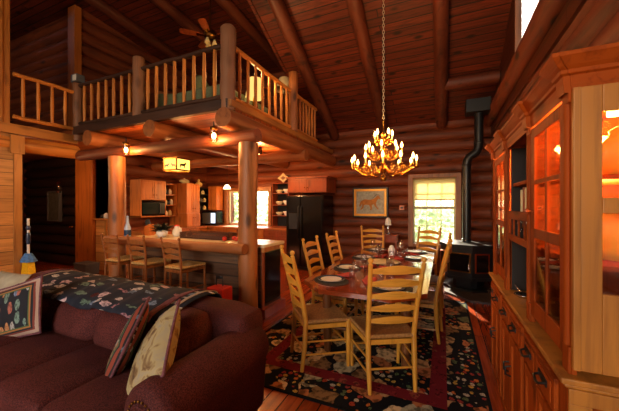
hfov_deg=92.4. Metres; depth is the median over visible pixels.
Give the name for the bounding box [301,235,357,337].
dining chair
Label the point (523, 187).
book
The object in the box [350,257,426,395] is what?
dining chair
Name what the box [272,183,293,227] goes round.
shelf
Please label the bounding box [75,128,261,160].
log beam
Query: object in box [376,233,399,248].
side table
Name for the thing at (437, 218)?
tree
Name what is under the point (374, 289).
placemat
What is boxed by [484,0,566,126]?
trim
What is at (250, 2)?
trim
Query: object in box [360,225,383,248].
dining chair
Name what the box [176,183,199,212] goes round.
pantry cabinet
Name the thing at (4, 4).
post
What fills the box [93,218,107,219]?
trim
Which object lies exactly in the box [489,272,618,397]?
countertop
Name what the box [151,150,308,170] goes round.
log beam
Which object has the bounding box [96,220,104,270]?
wall partition
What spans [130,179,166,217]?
upper cabinet
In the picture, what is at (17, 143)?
trim
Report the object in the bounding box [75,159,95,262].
trim
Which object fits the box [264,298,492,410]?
rug
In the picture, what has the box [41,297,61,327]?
cushion
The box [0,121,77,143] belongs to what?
trim
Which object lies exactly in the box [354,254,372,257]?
plate
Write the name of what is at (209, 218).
television
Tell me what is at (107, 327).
cushion
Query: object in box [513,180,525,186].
shelf
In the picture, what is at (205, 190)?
open shelf
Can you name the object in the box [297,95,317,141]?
loft railing
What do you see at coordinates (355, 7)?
beam
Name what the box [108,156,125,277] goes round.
log post
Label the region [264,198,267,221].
tree
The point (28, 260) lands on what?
broom
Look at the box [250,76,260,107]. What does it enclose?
table lamp
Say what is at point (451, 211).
tree
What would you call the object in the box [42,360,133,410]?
seat cushion
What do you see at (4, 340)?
seat cushion
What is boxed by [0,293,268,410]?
sofa
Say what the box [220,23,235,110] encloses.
log post
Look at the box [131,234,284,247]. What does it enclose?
island countertop
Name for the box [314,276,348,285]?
placemat
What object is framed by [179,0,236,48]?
ceiling fan
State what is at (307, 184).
upper cabinet
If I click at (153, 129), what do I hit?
log beam
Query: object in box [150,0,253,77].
ceiling beam
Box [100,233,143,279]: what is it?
bar stool
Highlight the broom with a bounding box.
[19,218,37,273]
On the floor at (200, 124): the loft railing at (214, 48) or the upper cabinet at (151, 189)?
the loft railing at (214, 48)
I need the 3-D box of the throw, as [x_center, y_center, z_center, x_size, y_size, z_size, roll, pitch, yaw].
[-1.797,0.879,2.635,2.121,0.419,0.597,0,0,24]
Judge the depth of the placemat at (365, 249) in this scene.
4.92 m
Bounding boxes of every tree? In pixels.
[234,192,263,222]
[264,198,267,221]
[415,200,450,241]
[415,200,453,235]
[449,210,453,230]
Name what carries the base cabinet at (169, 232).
on the floor at (480, 314)
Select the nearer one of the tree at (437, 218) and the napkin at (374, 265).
the napkin at (374, 265)
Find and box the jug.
[172,225,181,235]
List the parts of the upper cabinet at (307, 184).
door, crown, door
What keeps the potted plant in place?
on the island countertop
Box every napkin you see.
[337,271,354,276]
[360,264,377,267]
[362,275,377,284]
[374,254,387,257]
[389,255,403,259]
[405,252,419,254]
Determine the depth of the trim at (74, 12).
5.96 m
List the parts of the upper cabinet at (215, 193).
door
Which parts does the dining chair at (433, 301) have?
seat rail, seat, leg, leg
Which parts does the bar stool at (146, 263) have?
leg, leg, seat, seat rail, leg, leg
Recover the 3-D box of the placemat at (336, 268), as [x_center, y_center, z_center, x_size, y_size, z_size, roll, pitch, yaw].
[0.457,0.748,3.555,0.330,0.004,0.420,0,0,24]
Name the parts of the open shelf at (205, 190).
panel, panel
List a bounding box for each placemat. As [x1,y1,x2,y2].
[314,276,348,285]
[333,266,361,271]
[352,256,375,259]
[365,249,387,251]
[366,287,412,292]
[403,257,427,260]
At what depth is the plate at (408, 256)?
4.21 m
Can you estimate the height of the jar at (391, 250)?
0.160 m
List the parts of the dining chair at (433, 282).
seat, leg, leg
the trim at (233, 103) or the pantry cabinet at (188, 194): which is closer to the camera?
the trim at (233, 103)
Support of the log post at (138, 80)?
on the floor at (200, 124)
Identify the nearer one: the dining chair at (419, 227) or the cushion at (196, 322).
the cushion at (196, 322)
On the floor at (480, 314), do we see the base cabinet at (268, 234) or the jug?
the base cabinet at (268, 234)
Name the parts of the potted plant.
pot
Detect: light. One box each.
[122,138,129,154]
[210,121,217,141]
[606,110,618,116]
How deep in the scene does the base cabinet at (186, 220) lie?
7.81 m
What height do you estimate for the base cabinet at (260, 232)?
0.880 m
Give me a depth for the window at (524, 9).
3.81 m
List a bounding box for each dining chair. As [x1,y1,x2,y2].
[280,245,350,372]
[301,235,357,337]
[325,231,363,314]
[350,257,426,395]
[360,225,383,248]
[395,239,452,343]
[416,226,441,275]
[429,233,451,316]
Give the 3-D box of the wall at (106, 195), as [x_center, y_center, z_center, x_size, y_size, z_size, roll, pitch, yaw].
[-5.314,0.120,9.460,3.750,2.760,0.100,0,0,24]
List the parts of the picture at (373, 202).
picture panel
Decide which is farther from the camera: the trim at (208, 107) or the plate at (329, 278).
the trim at (208, 107)
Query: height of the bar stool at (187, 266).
1.093 m
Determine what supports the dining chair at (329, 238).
on the rug
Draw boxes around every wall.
[0,132,15,272]
[10,15,67,131]
[22,160,103,254]
[22,162,22,255]
[23,157,74,265]
[78,6,206,229]
[104,168,108,212]
[206,117,493,272]
[235,72,310,132]
[490,0,618,240]
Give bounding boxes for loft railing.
[12,72,73,129]
[78,69,132,124]
[141,44,220,113]
[236,46,290,127]
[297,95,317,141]
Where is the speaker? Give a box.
[71,73,84,83]
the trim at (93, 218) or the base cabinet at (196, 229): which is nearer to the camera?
the trim at (93, 218)
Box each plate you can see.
[318,275,344,281]
[336,264,358,268]
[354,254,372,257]
[369,247,385,250]
[376,287,405,290]
[405,250,422,252]
[405,255,422,258]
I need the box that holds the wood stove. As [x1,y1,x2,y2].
[439,239,492,292]
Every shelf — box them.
[156,184,176,216]
[200,187,208,209]
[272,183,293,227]
[498,101,618,271]
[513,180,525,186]
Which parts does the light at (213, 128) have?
lamp shade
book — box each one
[520,190,522,211]
[523,187,524,211]
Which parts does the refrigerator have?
door, handle, handle, door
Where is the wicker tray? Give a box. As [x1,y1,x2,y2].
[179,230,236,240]
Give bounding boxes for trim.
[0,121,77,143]
[0,135,79,158]
[10,134,24,154]
[13,153,21,273]
[68,5,81,130]
[73,98,227,134]
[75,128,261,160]
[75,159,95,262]
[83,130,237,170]
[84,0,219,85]
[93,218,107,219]
[105,220,107,270]
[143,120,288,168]
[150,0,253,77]
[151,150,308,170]
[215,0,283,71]
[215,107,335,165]
[228,99,332,153]
[247,0,318,134]
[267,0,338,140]
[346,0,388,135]
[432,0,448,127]
[444,70,499,90]
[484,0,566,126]
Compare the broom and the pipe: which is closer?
the broom
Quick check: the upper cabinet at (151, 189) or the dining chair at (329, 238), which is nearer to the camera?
the dining chair at (329, 238)
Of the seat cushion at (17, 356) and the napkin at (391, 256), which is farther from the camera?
the napkin at (391, 256)
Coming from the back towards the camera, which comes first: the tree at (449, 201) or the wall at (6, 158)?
the tree at (449, 201)
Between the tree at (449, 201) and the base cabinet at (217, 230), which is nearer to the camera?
the base cabinet at (217, 230)
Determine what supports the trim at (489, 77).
attached to the wall at (596, 23)
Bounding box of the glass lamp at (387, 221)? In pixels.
[372,216,390,233]
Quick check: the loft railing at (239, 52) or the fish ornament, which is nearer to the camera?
the loft railing at (239, 52)
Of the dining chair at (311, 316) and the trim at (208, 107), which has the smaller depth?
the dining chair at (311, 316)
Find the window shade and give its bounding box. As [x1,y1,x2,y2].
[413,177,455,199]
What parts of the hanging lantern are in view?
lamp shade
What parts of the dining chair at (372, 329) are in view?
leg, leg, seat, seat rail, leg, leg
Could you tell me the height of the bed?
0.429 m
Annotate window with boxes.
[224,187,271,225]
[408,172,460,247]
[515,0,538,51]
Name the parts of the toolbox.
lid, handle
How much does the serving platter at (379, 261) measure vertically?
0.024 m
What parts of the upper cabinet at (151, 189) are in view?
door, door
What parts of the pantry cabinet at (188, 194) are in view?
door, door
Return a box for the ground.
[235,214,453,240]
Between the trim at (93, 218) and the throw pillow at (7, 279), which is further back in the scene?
the trim at (93, 218)
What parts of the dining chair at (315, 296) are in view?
leg, leg, seat, seat rail, leg, leg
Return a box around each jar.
[388,245,394,255]
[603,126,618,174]
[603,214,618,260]
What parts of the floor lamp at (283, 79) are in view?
lamp shade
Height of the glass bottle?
0.360 m
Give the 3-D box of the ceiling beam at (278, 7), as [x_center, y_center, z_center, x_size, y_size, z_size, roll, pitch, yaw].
[-0.806,-3.664,4.257,0.240,4.083,7.220,0,0,24]
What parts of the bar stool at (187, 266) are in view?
leg, leg, seat rail, seat, leg, leg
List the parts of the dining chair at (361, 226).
leg, leg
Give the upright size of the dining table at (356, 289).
0.736 m
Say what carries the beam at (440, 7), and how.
attached to the wall at (438, 150)
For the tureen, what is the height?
0.152 m
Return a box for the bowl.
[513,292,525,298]
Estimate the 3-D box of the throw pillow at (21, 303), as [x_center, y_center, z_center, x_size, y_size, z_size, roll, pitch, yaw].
[-2.354,0.845,2.373,0.690,0.584,0.166,0,0,14]
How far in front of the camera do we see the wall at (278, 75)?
8.25 m
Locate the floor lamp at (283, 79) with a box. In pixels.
[277,76,288,121]
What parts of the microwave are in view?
door glass, control panel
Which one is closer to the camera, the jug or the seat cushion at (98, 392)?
the seat cushion at (98, 392)
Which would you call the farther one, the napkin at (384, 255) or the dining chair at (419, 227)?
the dining chair at (419, 227)
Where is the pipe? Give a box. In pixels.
[462,96,490,241]
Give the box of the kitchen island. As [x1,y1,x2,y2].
[103,234,285,318]
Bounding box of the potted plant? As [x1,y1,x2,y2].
[152,222,172,236]
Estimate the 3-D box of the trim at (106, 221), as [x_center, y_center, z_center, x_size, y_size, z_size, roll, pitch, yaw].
[-4.647,0.920,6.786,0.060,1.160,0.030,0,0,24]
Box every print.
[47,191,61,221]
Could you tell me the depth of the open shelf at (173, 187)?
7.77 m
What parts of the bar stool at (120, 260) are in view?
leg, leg, seat rail, seat, leg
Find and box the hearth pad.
[444,276,491,304]
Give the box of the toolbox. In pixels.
[207,275,231,299]
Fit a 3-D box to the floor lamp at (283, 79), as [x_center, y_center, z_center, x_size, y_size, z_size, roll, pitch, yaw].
[-0.498,-1.950,5.870,0.420,1.160,0.420,0,0,24]
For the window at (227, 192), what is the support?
in the wall at (438, 150)
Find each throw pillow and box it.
[0,271,31,288]
[0,275,42,337]
[105,296,149,377]
[126,299,180,394]
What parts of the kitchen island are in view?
bar rail, baseboard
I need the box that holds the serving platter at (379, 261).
[373,258,399,264]
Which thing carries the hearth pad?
on the floor at (480, 314)
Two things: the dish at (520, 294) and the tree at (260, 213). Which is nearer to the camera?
the dish at (520, 294)
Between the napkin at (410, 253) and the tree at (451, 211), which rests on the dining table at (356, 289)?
the napkin at (410, 253)
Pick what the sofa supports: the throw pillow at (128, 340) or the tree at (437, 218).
the throw pillow at (128, 340)
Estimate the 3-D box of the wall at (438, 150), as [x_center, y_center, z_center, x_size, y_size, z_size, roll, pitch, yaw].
[0.253,-0.215,7.821,7.955,3.462,0.300,0,0,24]
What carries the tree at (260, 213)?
on the ground
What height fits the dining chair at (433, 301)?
1.094 m
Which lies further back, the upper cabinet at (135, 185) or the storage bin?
the upper cabinet at (135, 185)
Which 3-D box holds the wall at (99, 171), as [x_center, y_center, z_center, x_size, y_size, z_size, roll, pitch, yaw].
[-9.215,-1.800,5.402,0.080,6.600,12.300,0,0,24]
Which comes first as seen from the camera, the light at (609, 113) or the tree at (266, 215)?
the light at (609, 113)
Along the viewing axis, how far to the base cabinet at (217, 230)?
8.11 m
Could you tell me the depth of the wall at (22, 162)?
8.12 m
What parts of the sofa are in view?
arm, seat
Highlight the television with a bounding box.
[202,211,221,225]
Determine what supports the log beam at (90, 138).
attached to the wall at (438, 150)
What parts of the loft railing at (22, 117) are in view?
rail, rail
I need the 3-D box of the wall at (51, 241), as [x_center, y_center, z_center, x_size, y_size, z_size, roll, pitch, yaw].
[-6.716,0.139,7.829,2.536,2.752,0.299,0,0,24]
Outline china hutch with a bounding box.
[485,42,618,410]
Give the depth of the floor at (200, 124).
5.20 m
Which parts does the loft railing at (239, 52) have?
rail, rail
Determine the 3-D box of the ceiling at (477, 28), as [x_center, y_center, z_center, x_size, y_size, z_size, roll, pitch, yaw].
[0.583,-3.760,3.799,3.950,4.133,7.408,0,0,24]
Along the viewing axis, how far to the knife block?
5.20 m
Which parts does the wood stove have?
glass pane, door, plate, plate, glass pane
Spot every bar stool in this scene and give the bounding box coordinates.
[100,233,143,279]
[126,235,171,285]
[160,237,205,288]
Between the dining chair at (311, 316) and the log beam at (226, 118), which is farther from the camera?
the log beam at (226, 118)
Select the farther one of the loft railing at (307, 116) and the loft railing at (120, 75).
the loft railing at (307, 116)
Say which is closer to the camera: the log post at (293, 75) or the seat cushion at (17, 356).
the seat cushion at (17, 356)
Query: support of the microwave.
in the upper cabinet at (135, 185)
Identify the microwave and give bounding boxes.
[142,201,164,215]
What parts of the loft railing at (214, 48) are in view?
rail, rail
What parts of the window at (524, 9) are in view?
frame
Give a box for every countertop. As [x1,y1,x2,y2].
[131,225,285,233]
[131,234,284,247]
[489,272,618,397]
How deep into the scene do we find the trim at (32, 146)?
4.94 m
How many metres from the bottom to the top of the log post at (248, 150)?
2.320 m
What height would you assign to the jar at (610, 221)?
0.200 m
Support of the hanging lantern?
hanging from the floor at (200, 124)
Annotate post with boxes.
[0,0,9,122]
[72,82,82,141]
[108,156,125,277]
[132,55,144,115]
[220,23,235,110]
[238,141,257,307]
[288,71,297,131]
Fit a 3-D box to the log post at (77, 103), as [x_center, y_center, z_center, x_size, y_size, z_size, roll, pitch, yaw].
[-4.176,-1.682,5.351,0.160,1.052,0.161,0,0,24]
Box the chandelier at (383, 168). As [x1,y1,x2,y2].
[350,0,418,181]
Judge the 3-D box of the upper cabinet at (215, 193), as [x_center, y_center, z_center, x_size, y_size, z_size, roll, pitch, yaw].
[-2.797,-0.210,8.803,0.320,0.700,0.315,0,0,24]
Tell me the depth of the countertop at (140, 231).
7.76 m
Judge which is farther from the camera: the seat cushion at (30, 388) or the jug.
the jug
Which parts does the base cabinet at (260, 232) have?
drawer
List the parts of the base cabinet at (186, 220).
door, door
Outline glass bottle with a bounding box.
[124,216,130,235]
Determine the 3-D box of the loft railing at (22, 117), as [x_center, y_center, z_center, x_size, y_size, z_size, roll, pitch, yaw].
[-4.370,-1.691,4.912,0.076,0.737,0.804,0,0,24]
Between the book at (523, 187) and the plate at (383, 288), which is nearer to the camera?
the book at (523, 187)
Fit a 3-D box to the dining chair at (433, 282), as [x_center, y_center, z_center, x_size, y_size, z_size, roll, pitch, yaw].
[1.705,0.940,4.220,0.575,1.094,0.517,0,0,26]
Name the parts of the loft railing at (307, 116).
rail, rail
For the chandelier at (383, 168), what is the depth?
3.96 m
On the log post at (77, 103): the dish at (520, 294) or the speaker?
the speaker
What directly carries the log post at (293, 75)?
on the floor at (200, 124)
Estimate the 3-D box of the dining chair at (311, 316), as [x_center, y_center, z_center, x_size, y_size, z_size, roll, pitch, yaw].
[0.037,0.940,2.885,0.575,1.094,0.517,0,0,-18]
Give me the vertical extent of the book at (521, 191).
0.150 m
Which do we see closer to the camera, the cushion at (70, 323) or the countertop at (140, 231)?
the cushion at (70, 323)
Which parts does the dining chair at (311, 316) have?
leg, leg, seat rail, seat, leg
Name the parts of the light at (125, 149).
lamp shade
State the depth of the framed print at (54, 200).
7.50 m
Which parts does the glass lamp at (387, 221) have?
lamp shade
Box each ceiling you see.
[10,0,282,85]
[252,0,511,134]
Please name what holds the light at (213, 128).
attached to the log beam at (254, 135)
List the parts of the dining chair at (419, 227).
leg, leg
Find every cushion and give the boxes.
[0,328,51,346]
[0,331,93,381]
[0,344,135,410]
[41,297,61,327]
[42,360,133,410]
[51,293,104,340]
[93,311,146,352]
[139,306,212,362]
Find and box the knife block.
[143,219,154,235]
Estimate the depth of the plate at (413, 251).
4.76 m
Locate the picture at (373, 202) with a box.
[353,187,388,217]
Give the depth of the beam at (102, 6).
6.49 m
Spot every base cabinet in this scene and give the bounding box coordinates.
[126,231,171,270]
[170,213,199,227]
[182,228,199,233]
[208,228,237,236]
[257,229,263,238]
[263,230,285,265]
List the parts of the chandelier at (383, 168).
arm, arm, arm, arm, stem, chain, arm, arm, arm, arm, arm, arm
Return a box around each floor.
[18,109,331,168]
[35,261,503,410]
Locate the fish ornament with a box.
[278,173,286,182]
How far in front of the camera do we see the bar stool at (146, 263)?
4.17 m
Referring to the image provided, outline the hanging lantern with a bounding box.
[163,151,190,172]
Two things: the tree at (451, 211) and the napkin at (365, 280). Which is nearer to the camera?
the napkin at (365, 280)
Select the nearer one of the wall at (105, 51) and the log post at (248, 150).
the log post at (248, 150)
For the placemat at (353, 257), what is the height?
0.004 m
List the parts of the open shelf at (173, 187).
panel, panel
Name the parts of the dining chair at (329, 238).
leg, leg, leg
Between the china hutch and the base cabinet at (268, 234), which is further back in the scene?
the base cabinet at (268, 234)
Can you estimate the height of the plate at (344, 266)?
0.020 m
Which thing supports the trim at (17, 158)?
attached to the wall at (6, 158)
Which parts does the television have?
dark panel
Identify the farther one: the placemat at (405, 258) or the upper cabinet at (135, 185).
the upper cabinet at (135, 185)
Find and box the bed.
[176,84,267,112]
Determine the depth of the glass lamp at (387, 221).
6.50 m
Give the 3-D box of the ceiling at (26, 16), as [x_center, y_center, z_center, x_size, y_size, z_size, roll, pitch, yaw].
[-4.091,-3.922,7.425,7.650,0.549,4.290,0,0,24]
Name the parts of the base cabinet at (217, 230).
drawer, drawer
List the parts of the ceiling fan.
blade, blade, blade, lamp shade, motor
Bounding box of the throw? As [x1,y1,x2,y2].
[27,269,221,323]
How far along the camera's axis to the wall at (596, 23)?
2.49 m
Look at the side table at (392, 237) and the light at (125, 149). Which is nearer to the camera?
the light at (125, 149)
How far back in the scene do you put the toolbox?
3.49 m
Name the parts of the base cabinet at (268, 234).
drawer, door, drawer, door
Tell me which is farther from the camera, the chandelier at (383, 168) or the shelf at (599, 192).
the chandelier at (383, 168)
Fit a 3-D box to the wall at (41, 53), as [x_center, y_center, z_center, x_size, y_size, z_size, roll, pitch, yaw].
[-6.502,-2.935,6.963,3.635,3.161,0.294,0,0,24]
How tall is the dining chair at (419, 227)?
1.094 m
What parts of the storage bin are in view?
lid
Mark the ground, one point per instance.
(263, 217)
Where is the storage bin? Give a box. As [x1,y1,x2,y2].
[73,261,99,273]
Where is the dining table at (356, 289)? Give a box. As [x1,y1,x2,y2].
[304,248,434,365]
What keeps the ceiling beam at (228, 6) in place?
attached to the wall at (278, 75)
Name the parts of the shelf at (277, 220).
panel, panel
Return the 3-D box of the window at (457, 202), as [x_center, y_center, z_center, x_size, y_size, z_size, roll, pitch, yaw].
[2.760,0.115,6.593,1.070,1.630,0.230,0,0,24]
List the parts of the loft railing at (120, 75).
rail, rail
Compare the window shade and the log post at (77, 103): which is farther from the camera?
the window shade
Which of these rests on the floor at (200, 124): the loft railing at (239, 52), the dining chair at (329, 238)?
the loft railing at (239, 52)
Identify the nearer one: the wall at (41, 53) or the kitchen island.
the kitchen island
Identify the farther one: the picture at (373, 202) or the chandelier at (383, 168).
the picture at (373, 202)
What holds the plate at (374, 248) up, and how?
on the placemat at (365, 249)
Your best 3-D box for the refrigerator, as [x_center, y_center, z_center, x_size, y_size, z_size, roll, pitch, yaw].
[0.002,0.630,7.200,0.920,1.740,0.823,0,0,24]
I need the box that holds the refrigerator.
[286,195,332,271]
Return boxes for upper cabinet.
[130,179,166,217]
[142,179,165,199]
[208,186,222,209]
[286,175,336,193]
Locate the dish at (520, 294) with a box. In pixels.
[513,284,525,298]
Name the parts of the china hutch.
drawer, door, drawer, door, glazed door, glass pane, pull handle, door, drawer, pull handle, panel, panel, pull handle, drawer, door, pull handle, door, drawer, pull handle, door, glazed door, glass pane, drawer, cornice, panel, panel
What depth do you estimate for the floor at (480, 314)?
3.56 m
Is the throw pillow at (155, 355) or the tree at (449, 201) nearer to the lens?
the throw pillow at (155, 355)
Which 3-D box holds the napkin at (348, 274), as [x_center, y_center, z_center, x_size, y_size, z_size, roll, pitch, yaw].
[0.386,0.724,3.152,0.182,0.056,0.160,0,0,2]
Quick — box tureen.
[179,178,189,182]

